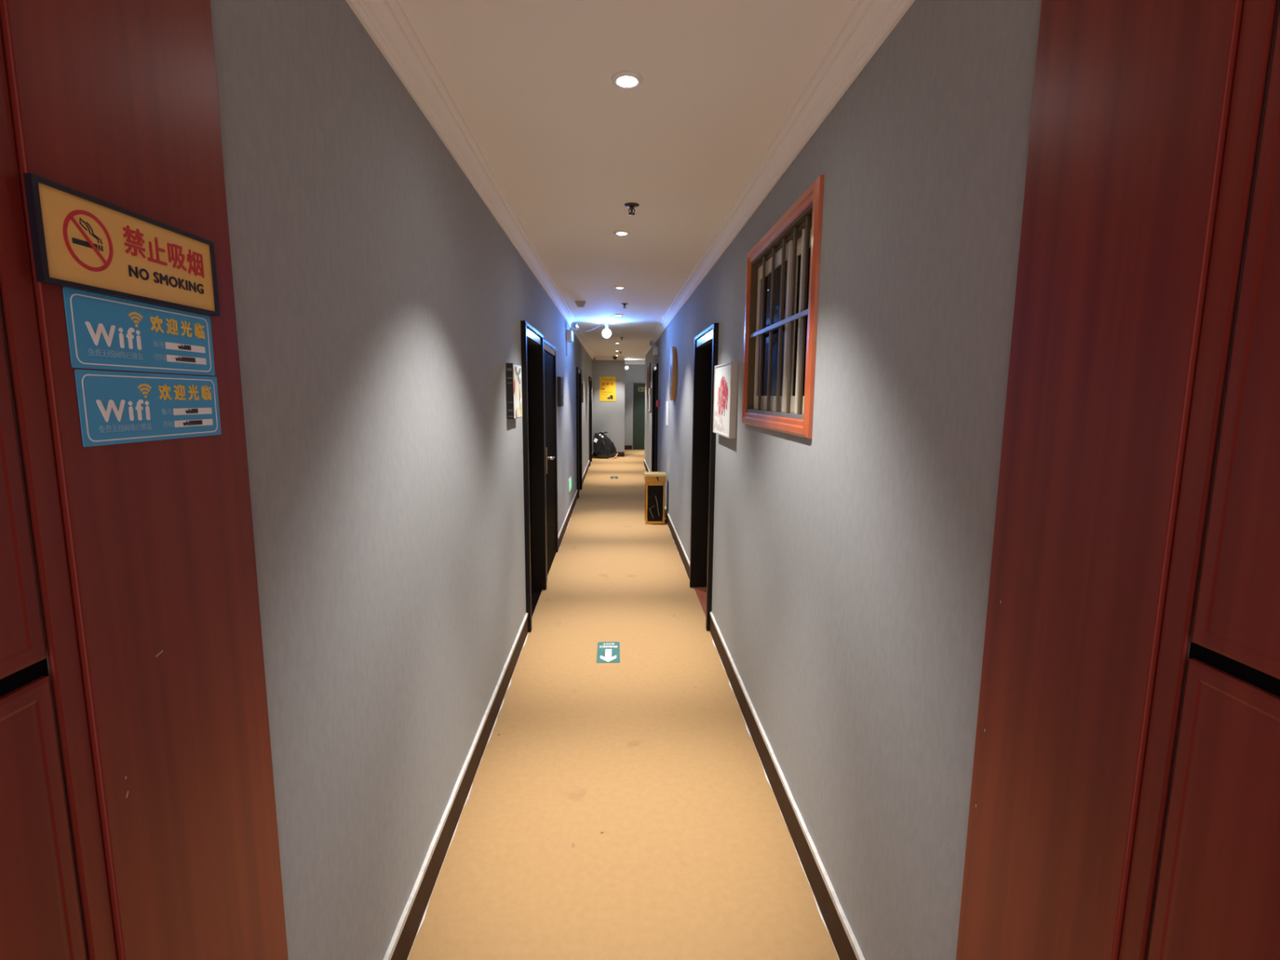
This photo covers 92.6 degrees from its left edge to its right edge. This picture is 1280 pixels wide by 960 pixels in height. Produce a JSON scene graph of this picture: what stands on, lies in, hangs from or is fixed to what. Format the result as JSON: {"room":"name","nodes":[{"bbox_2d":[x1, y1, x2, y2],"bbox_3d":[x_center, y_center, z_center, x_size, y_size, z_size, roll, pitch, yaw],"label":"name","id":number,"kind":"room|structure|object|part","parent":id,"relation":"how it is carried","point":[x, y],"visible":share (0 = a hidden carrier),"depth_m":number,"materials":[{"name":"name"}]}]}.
{"room":"hotel corridor","nodes":[
{"label":"hotel corridor","id":0,"kind":"room"},
{"bbox_2d":[0,0,592,959],"bbox_3d":[-0.934,-0.681,7.093,0.160,2.430,15.900,0,8,-2],"label":"wall","id":1,"kind":"structure","parent":0,"point":[381,304],"depth_m":1.41,"materials":[{"name":"grey paint"}]},
{"bbox_2d":[0,312,46,679],"bbox_3d":[-0.564,-0.263,-0.153,0.008,1.086,1.394,0,8,-2],"label":"wood panel","id":2,"kind":"object","parent":1,"relation":"attached to","point":[22,645],"visible":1,"depth_m":0.58,"materials":[{"name":"red wood"}]},
{"bbox_2d":[0,675,86,959],"bbox_3d":[-0.573,0.909,0.011,0.008,1.242,1.394,0,8,-2],"label":"wood panel","id":3,"kind":"object","parent":1,"relation":"attached to","point":[40,915],"visible":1,"depth_m":0.60,"materials":[{"name":"red wood"}]},
{"bbox_2d":[22,173,220,316],"bbox_3d":[-0.587,-0.260,0.719,0.007,0.100,0.267,0,8,-2],"label":"no smoking sign","id":4,"kind":"object","parent":1,"relation":"attached to","point":[81,241],"visible":1,"depth_m":0.68,"materials":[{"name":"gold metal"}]},
{"bbox_2d":[62,287,214,375],"bbox_3d":[-0.591,-0.171,0.740,0.002,0.084,0.228,0,8,-2],"label":"sign","id":5,"kind":"object","parent":1,"relation":"attached to","point":[105,332],"visible":1,"depth_m":0.71,"materials":[{"name":"blue plastic"}]},
{"bbox_2d":[0,0,288,959],"bbox_3d":[-0.574,0.337,0.108,0.012,2.348,1.745,0,8,-2],"label":"door frame","id":6,"kind":"structure","parent":1,"relation":"attached to","point":[144,553],"depth_m":0.72,"materials":[{"name":"red wood"}]},
{"bbox_2d":[74,368,221,446],"bbox_3d":[-0.592,-0.090,0.753,0.002,0.084,0.228,0,8,-2],"label":"sign","id":7,"kind":"object","parent":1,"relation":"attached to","point":[115,407],"visible":1,"depth_m":0.73,"materials":[{"name":"blue plastic"}]},
{"bbox_2d":[382,613,528,959],"bbox_3d":[-0.668,1.115,2.531,0.019,0.135,2.838,0,8,-2],"label":"baseboard","id":8,"kind":"structure","parent":1,"relation":"attached to","point":[399,948],"depth_m":2.07,"materials":[{"name":"wood"}]},
{"bbox_2d":[345,0,595,359],"bbox_3d":[-0.811,-1.845,6.935,0.068,0.080,15.900,0,8,-2],"label":"crown molding","id":9,"kind":"structure","parent":1,"relation":"attached to","point":[386,22],"depth_m":1.90,"materials":[{"name":"white paint"}]},
{"bbox_2d":[506,363,522,418],"bbox_3d":[-0.688,-0.486,3.353,0.037,0.292,0.286,0,8,-2],"label":"picture","id":10,"kind":"object","parent":1,"relation":"attached to","point":[513,371],"visible":1,"depth_m":3.23,"materials":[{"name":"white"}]},
{"bbox_2d":[520,320,546,631],"bbox_3d":[-0.804,-0.051,4.264,0.180,1.964,0.914,0,8,-2],"label":"door","id":11,"kind":"structure","parent":1,"relation":"in","point":[531,340],"depth_m":4.60,"materials":[{"name":"black wood"}]},
{"bbox_2d":[543,338,558,580],"bbox_3d":[-0.831,-0.200,5.366,0.212,1.954,0.999,0,8,-2],"label":"door","id":12,"kind":"structure","parent":1,"relation":"in","point":[549,351],"depth_m":5.42,"materials":[{"name":"black wood"}]},
{"bbox_3d":[-0.775,-0.161,5.070,0.006,0.220,0.040,0,8,-2],"label":"handle","id":13,"kind":"part","parent":12,"relation":"part of","materials":[{"name":"grey metal"}]},
{"bbox_2d":[556,376,563,406],"bbox_3d":[-0.796,-0.882,6.115,0.037,0.290,0.290,0,8,-2],"label":"picture","id":14,"kind":"object","parent":1,"relation":"attached to","point":[559,380],"visible":1,"depth_m":5.99,"materials":[{"name":"black"}]},
{"bbox_2d":[558,489,577,549],"bbox_3d":[-0.863,0.418,7.512,0.019,0.135,3.070,0,8,-2],"label":"baseboard","id":15,"kind":"structure","parent":1,"relation":"attached to","point":[562,533],"depth_m":7.09,"materials":[{"name":"wood"}]},
{"bbox_2d":[568,476,571,493],"bbox_3d":[-0.867,0.055,7.573,0.014,0.150,0.360,0,8,-2],"label":"exit sign","id":16,"kind":"object","parent":1,"relation":"attached to","point":[570,478],"visible":1,"depth_m":7.51,"materials":[{"name":"green plastic"}]},
{"bbox_2d":[565,321,577,355],"bbox_3d":[-0.793,-1.645,7.166,0.123,0.390,0.300,0,8,-2],"label":"emergency light","id":17,"kind":"object","parent":1,"relation":"attached to","point":[569,333],"visible":1,"depth_m":7.03,"materials":[{"name":"white plastic"}]},
{"bbox_2d":[576,367,582,497],"bbox_3d":[-1.003,-0.737,9.351,0.180,1.914,0.889,0,8,-2],"label":"door","id":18,"kind":"structure","parent":1,"relation":"in","point":[579,385],"depth_m":9.66,"materials":[{"name":"black wood"}]},
{"bbox_2d":[581,382,583,402],"bbox_3d":[-0.949,-1.428,10.020,0.037,0.310,0.300,0,8,-2],"label":"picture","id":19,"kind":"object","parent":1,"relation":"attached to","point":[581,383],"visible":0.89,"depth_m":9.89,"materials":[{"name":"black"}]},
{"bbox_2d":[582,460,589,484],"bbox_3d":[-1.019,-0.138,11.491,0.019,0.135,3.170,0,8,-2],"label":"baseboard","id":20,"kind":"structure","parent":1,"relation":"attached to","point":[585,472],"depth_m":11.45,"materials":[{"name":"wood"}]},
{"bbox_2d":[588,376,591,466],"bbox_3d":[-1.163,-1.299,13.425,0.180,1.899,0.979,0,8,-2],"label":"door","id":21,"kind":"structure","parent":1,"relation":"in","point":[589,377],"depth_m":13.07,"materials":[{"name":"black wood"}]},
{"bbox_2d":[592,357,624,457],"bbox_3d":[-0.892,-1.929,16.040,0.945,2.430,2.150,0,8,-2],"label":"wall","id":22,"kind":"structure","parent":0,"point":[607,416],"depth_m":14.98,"materials":[{"name":"grey paint"}]},
{"bbox_2d":[599,376,615,401],"bbox_3d":[-0.790,-2.221,14.913,0.395,0.595,0.006,0,8,-2],"label":"poster","id":23,"kind":"object","parent":22,"relation":"attached to","point":[606,384],"visible":1,"depth_m":14.91,"materials":[{"name":"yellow paper"}]},
{"bbox_2d":[593,452,624,456],"bbox_3d":[-0.773,-0.636,15.133,0.773,0.116,0.010,0,8,-2],"label":"baseboard","id":24,"kind":"structure","parent":22,"relation":"attached to","point":[620,454],"depth_m":15.14,"materials":[{"name":"brown wood"}]},
{"bbox_2d":[595,356,624,359],"bbox_3d":[-0.725,-2.939,14.784,0.715,0.080,0.068,0,8,-2],"label":"crown molding","id":25,"kind":"structure","parent":22,"relation":"attached to","point":[596,357],"depth_m":14.78,"materials":[{"name":"white paint"}]},
{"bbox_2d":[407,449,839,959],"bbox_3d":[0.918,0.437,8.408,4.100,0.120,18.050,0,8,-2],"label":"floor","id":26,"kind":"structure","parent":0,"point":[628,809],"depth_m":2.33,"materials":[{"name":"beige carpet"}]},
{"bbox_2d":[593,431,617,458],"bbox_3d":[-0.834,-0.854,14.791,0.599,0.643,0.465,0,8,-2],"label":"garbage bag","id":27,"kind":"object","parent":26,"relation":"on","point":[603,447],"visible":1,"depth_m":14.67,"materials":[{"name":"black plastic"}]},
{"bbox_2d":[596,641,619,662],"bbox_3d":[-0.189,1.029,3.660,0.136,0.002,0.298,0,8,-2],"label":"sticker","id":28,"kind":"object","parent":26,"relation":"on","point":[607,651],"visible":1,"depth_m":3.65,"materials":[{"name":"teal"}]},
{"bbox_2d":[644,471,666,524],"bbox_3d":[0.177,0.214,7.357,0.252,0.600,0.250,0,8,-2],"label":"litter bin","id":29,"kind":"object","parent":26,"relation":"on","point":[655,482],"visible":1,"depth_m":7.25,"materials":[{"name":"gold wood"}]},
{"bbox_3d":[0.181,0.277,7.260,0.181,0.429,0.009,0,8,-2],"label":"marble panel","id":30,"kind":"part","parent":29,"relation":"part of","materials":[{"name":"black stone"}]},
{"bbox_3d":[0.179,-0.024,7.325,0.246,0.070,0.247,0,8,-2],"label":"lid","id":31,"kind":"part","parent":29,"relation":"part of","materials":[{"name":"brown wood"}]},
{"bbox_2d":[398,0,859,361],"bbox_3d":[0.937,-2.089,8.056,4.100,0.120,18.050,0,8,-2],"label":"ceiling","id":32,"kind":"structure","parent":0,"point":[567,147],"depth_m":1.98,"materials":[{"name":"beige paint"}]},
{"bbox_2d":[575,301,586,307],"bbox_3d":[-0.585,-1.730,6.035,0.100,0.054,0.100,0,8,-2],"label":"smoke detector","id":33,"kind":"object","parent":32,"relation":"attached to","point":[580,304],"visible":1,"depth_m":5.99,"materials":[{"name":"beige plastic"}]},
{"bbox_2d":[602,323,611,337],"bbox_3d":[-0.428,-1.916,7.850,0.118,0.184,0.118,0,8,-2],"label":"light bulb","id":34,"kind":"object","parent":32,"relation":"hanging from","point":[606,333],"visible":1,"depth_m":7.82,"materials":[{"name":"white glass"}]},
{"bbox_3d":[-0.428,-1.887,7.854,0.118,0.125,0.118,0,8,-2],"label":"globe","id":35,"kind":"part","parent":34,"relation":"part of","materials":[{"name":"white glass"}]},
{"bbox_2d":[614,286,625,288],"bbox_3d":[-0.172,-1.631,5.191,0.092,0.011,0.092,0,8,-2],"label":"recessed light","id":36,"kind":"object","parent":32,"relation":"in","point":[616,287],"visible":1,"depth_m":5.17,"materials":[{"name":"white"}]},
{"bbox_2d":[613,230,629,235],"bbox_3d":[-0.103,-1.386,3.440,0.092,0.011,0.092,0,8,-2],"label":"recessed light","id":37,"kind":"object","parent":32,"relation":"in","point":[620,233],"visible":1,"depth_m":3.42,"materials":[{"name":"white"}]},
{"bbox_2d":[611,71,643,88],"bbox_3d":[-0.037,-1.152,1.768,0.092,0.011,0.092,0,8,-2],"label":"recessed light","id":38,"kind":"object","parent":32,"relation":"in","point":[627,79],"visible":1,"depth_m":1.75,"materials":[{"name":"white"}]},
{"bbox_2d":[624,202,639,215],"bbox_3d":[-0.039,-1.298,2.939,0.072,0.046,0.072,0,8,-2],"label":"sprinkler","id":39,"kind":"object","parent":32,"relation":"attached to","point":[631,205],"visible":1,"depth_m":2.93,"materials":[{"name":"brown metal"}]},
{"bbox_2d":[624,364,644,449],"bbox_3d":[1.035,-2.064,17.107,2.990,2.430,0.150,0,8,-2],"label":"wall","id":40,"kind":"structure","parent":0,"point":[635,373],"depth_m":16.93,"materials":[{"name":"grey paint"}]},
{"bbox_2d":[624,445,631,449],"bbox_3d":[-0.343,-0.911,17.133,0.240,0.116,0.010,0,8,-2],"label":"baseboard","id":41,"kind":"structure","parent":40,"relation":"attached to","point":[626,447],"depth_m":17.13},
{"bbox_2d":[624,361,645,364],"bbox_3d":[1.048,-3.212,16.837,2.990,0.080,0.068,0,8,-2],"label":"crown molding","id":42,"kind":"structure","parent":40,"relation":"attached to","point":[625,362],"depth_m":16.79,"materials":[{"name":"white paint"}]},
{"bbox_2d":[633,382,644,449],"bbox_3d":[0.268,-1.757,17.000,0.900,1.840,0.088,0,8,-2],"label":"door","id":43,"kind":"structure","parent":40,"relation":"in","point":[638,397],"depth_m":17.02,"materials":[{"name":"green wood"}]},
{"bbox_2d":[637,386,644,391],"bbox_3d":[0.133,-2.500,16.912,0.380,0.125,0.008,0,8,-2],"label":"plaque","id":44,"kind":"object","parent":43,"relation":"attached to","point":[640,388],"visible":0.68,"depth_m":16.91,"materials":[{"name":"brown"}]},
{"bbox_2d":[644,0,1279,959],"bbox_3d":[0.460,-0.554,6.256,0.160,2.430,14.100,0,8,-2],"label":"wall","id":45,"kind":"structure","parent":0,"point":[851,561],"depth_m":1.41,"materials":[{"name":"grey paint"}]},
{"bbox_2d":[644,458,649,471],"bbox_3d":[0.149,-0.176,11.827,0.019,0.135,3.135,0,8,-2],"label":"baseboard","id":46,"kind":"structure","parent":45,"relation":"attached to","point":[646,466],"depth_m":12.42,"materials":[{"name":"wood"}]},
{"bbox_2d":[647,363,650,399],"bbox_3d":[0.167,-1.812,11.313,0.030,0.660,0.620,0,8,-2],"label":"framed picture","id":47,"kind":"object","parent":45,"relation":"attached to","point":[649,364],"visible":0.87,"depth_m":11.38,"materials":[{"name":"red wood"}]},
{"bbox_2d":[648,387,652,413],"bbox_3d":[0.178,-1.370,10.517,0.070,0.415,0.380,0,8,-2],"label":"wall box","id":48,"kind":"object","parent":45,"relation":"attached to","point":[650,411],"visible":0.85,"depth_m":10.34,"materials":[{"name":"white plastic"}]},
{"bbox_2d":[648,340,657,355],"bbox_3d":[0.203,-1.989,9.228,0.123,0.213,0.300,0,8,-2],"label":"emergency light","id":49,"kind":"object","parent":45,"relation":"attached to","point":[651,343],"visible":1,"depth_m":9.10,"materials":[{"name":"white plastic"}]},
{"bbox_2d":[651,363,658,471],"bbox_3d":[0.306,-0.805,9.661,0.180,1.984,0.979,0,8,-2],"label":"door","id":50,"kind":"structure","parent":45,"relation":"in","point":[655,368],"depth_m":10.01,"materials":[{"name":"black wood"}]},
{"bbox_2d":[656,400,660,406],"bbox_3d":[0.258,-1.091,8.722,0.049,0.094,0.095,0,8,-2],"label":"fire alarm box","id":51,"kind":"object","parent":45,"relation":"attached to","point":[658,402],"visible":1,"depth_m":8.68,"materials":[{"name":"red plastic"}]},
{"bbox_2d":[666,401,668,426],"bbox_3d":[0.331,-0.809,7.428,0.006,0.286,0.300,0,8,-2],"label":"notice","id":52,"kind":"object","parent":45,"relation":"attached to","point":[667,402],"visible":1,"depth_m":7.38,"materials":[{"name":"white paper"}]},
{"bbox_2d":[668,346,677,400],"bbox_3d":[0.347,-1.134,6.524,0.044,0.568,0.568,0,8,-2],"label":"round wall decoration","id":53,"kind":"object","parent":45,"relation":"attached to","point":[673,362],"visible":1,"depth_m":6.36,"materials":[{"name":"brown wood"}]},
{"bbox_2d":[664,506,689,579],"bbox_3d":[0.334,0.483,7.114,0.018,0.135,4.410,0,8,-2],"label":"baseboard","id":54,"kind":"structure","parent":45,"relation":"attached to","point":[681,550],"depth_m":5.98,"materials":[{"name":"wood"}]},
{"bbox_2d":[689,323,719,631],"bbox_3d":[0.514,-0.050,4.333,0.180,1.964,0.949,0,8,-2],"label":"door","id":55,"kind":"structure","parent":45,"relation":"in","point":[706,343],"depth_m":4.70,"materials":[{"name":"black painted wood"}]},
{"bbox_2d":[712,361,737,438],"bbox_3d":[0.473,-0.450,3.424,0.036,0.395,0.535,0,8,-2],"label":"framed painting","id":56,"kind":"object","parent":45,"relation":"attached to","point":[726,375],"visible":1,"depth_m":3.30,"materials":[{"name":"white paper"}]},
{"bbox_2d":[642,0,915,355],"bbox_3d":[0.354,-1.718,6.089,0.068,0.080,14.100,0,8,-2],"label":"crown molding","id":57,"kind":"structure","parent":45,"relation":"attached to","point":[870,22],"depth_m":1.88,"materials":[{"name":"white paint"}]},
{"bbox_2d":[742,174,824,439],"bbox_3d":[0.597,-0.596,2.401,0.171,0.796,1.016,0,8,-2],"label":"window","id":58,"kind":"structure","parent":45,"relation":"in","point":[783,267],"depth_m":2.32,"materials":[{"name":"orange wood"}]},
{"bbox_3d":[0.556,-0.614,2.567,0.005,0.515,0.457,0,8,-2],"label":"pane","id":59,"kind":"part","parent":58,"relation":"part of","materials":[{"name":"clear glass"}]},
{"bbox_3d":[0.555,-0.611,2.570,0.020,0.635,0.523,0,8,-2],"label":"sash","id":60,"kind":"part","parent":58,"relation":"part of","materials":[{"name":"wood"}]},
{"bbox_3d":[0.600,-0.266,2.447,0.158,0.013,0.874,0,8,-2],"label":"sill","id":61,"kind":"part","parent":58,"relation":"part of","materials":[{"name":"grey metal"}]},
{"bbox_3d":[0.572,-0.563,2.162,0.019,0.653,0.020,0,8,-2],"label":"guide rail","id":62,"kind":"part","parent":58,"relation":"part of","materials":[{"name":"silver metal"}]},
{"bbox_3d":[0.596,-0.554,2.163,0.020,0.635,0.382,0,8,-2],"label":"sash","id":63,"kind":"part","parent":58,"relation":"part of","materials":[{"name":"silver metal"}]},
{"bbox_3d":[0.597,-0.556,2.160,0.005,0.515,0.316,0,8,-2],"label":"pane","id":64,"kind":"part","parent":58,"relation":"part of","materials":[{"name":"clear glass"}]},
{"bbox_2d":[709,612,865,959],"bbox_3d":[0.511,1.118,2.575,0.019,0.135,2.843,0,8,-2],"label":"baseboard","id":65,"kind":"structure","parent":45,"relation":"attached to","point":[846,946],"depth_m":2.09,"materials":[{"name":"wood"}]},
{"bbox_2d":[955,0,1279,959],"bbox_3d":[0.613,0.340,0.152,0.012,2.348,1.739,0,8,-2],"label":"door frame","id":66,"kind":"structure","parent":45,"relation":"attached to","point":[1146,116],"depth_m":0.77,"materials":[{"name":"red wood"}]},
{"bbox_2d":[1146,657,1279,959],"bbox_3d":[0.617,0.908,0.057,0.008,1.250,1.394,0,8,-2],"label":"wood panel","id":67,"kind":"object","parent":45,"relation":"attached to","point":[1218,895],"visible":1,"depth_m":0.62,"materials":[{"name":"red wood"}]},
{"bbox_2d":[1191,4,1279,679],"bbox_3d":[0.626,-0.264,-0.106,0.008,1.079,1.394,0,8,-2],"label":"wood panel","id":68,"kind":"object","parent":45,"relation":"attached to","point":[1237,618],"visible":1,"depth_m":0.59,"materials":[{"name":"red wood"}]}
]}

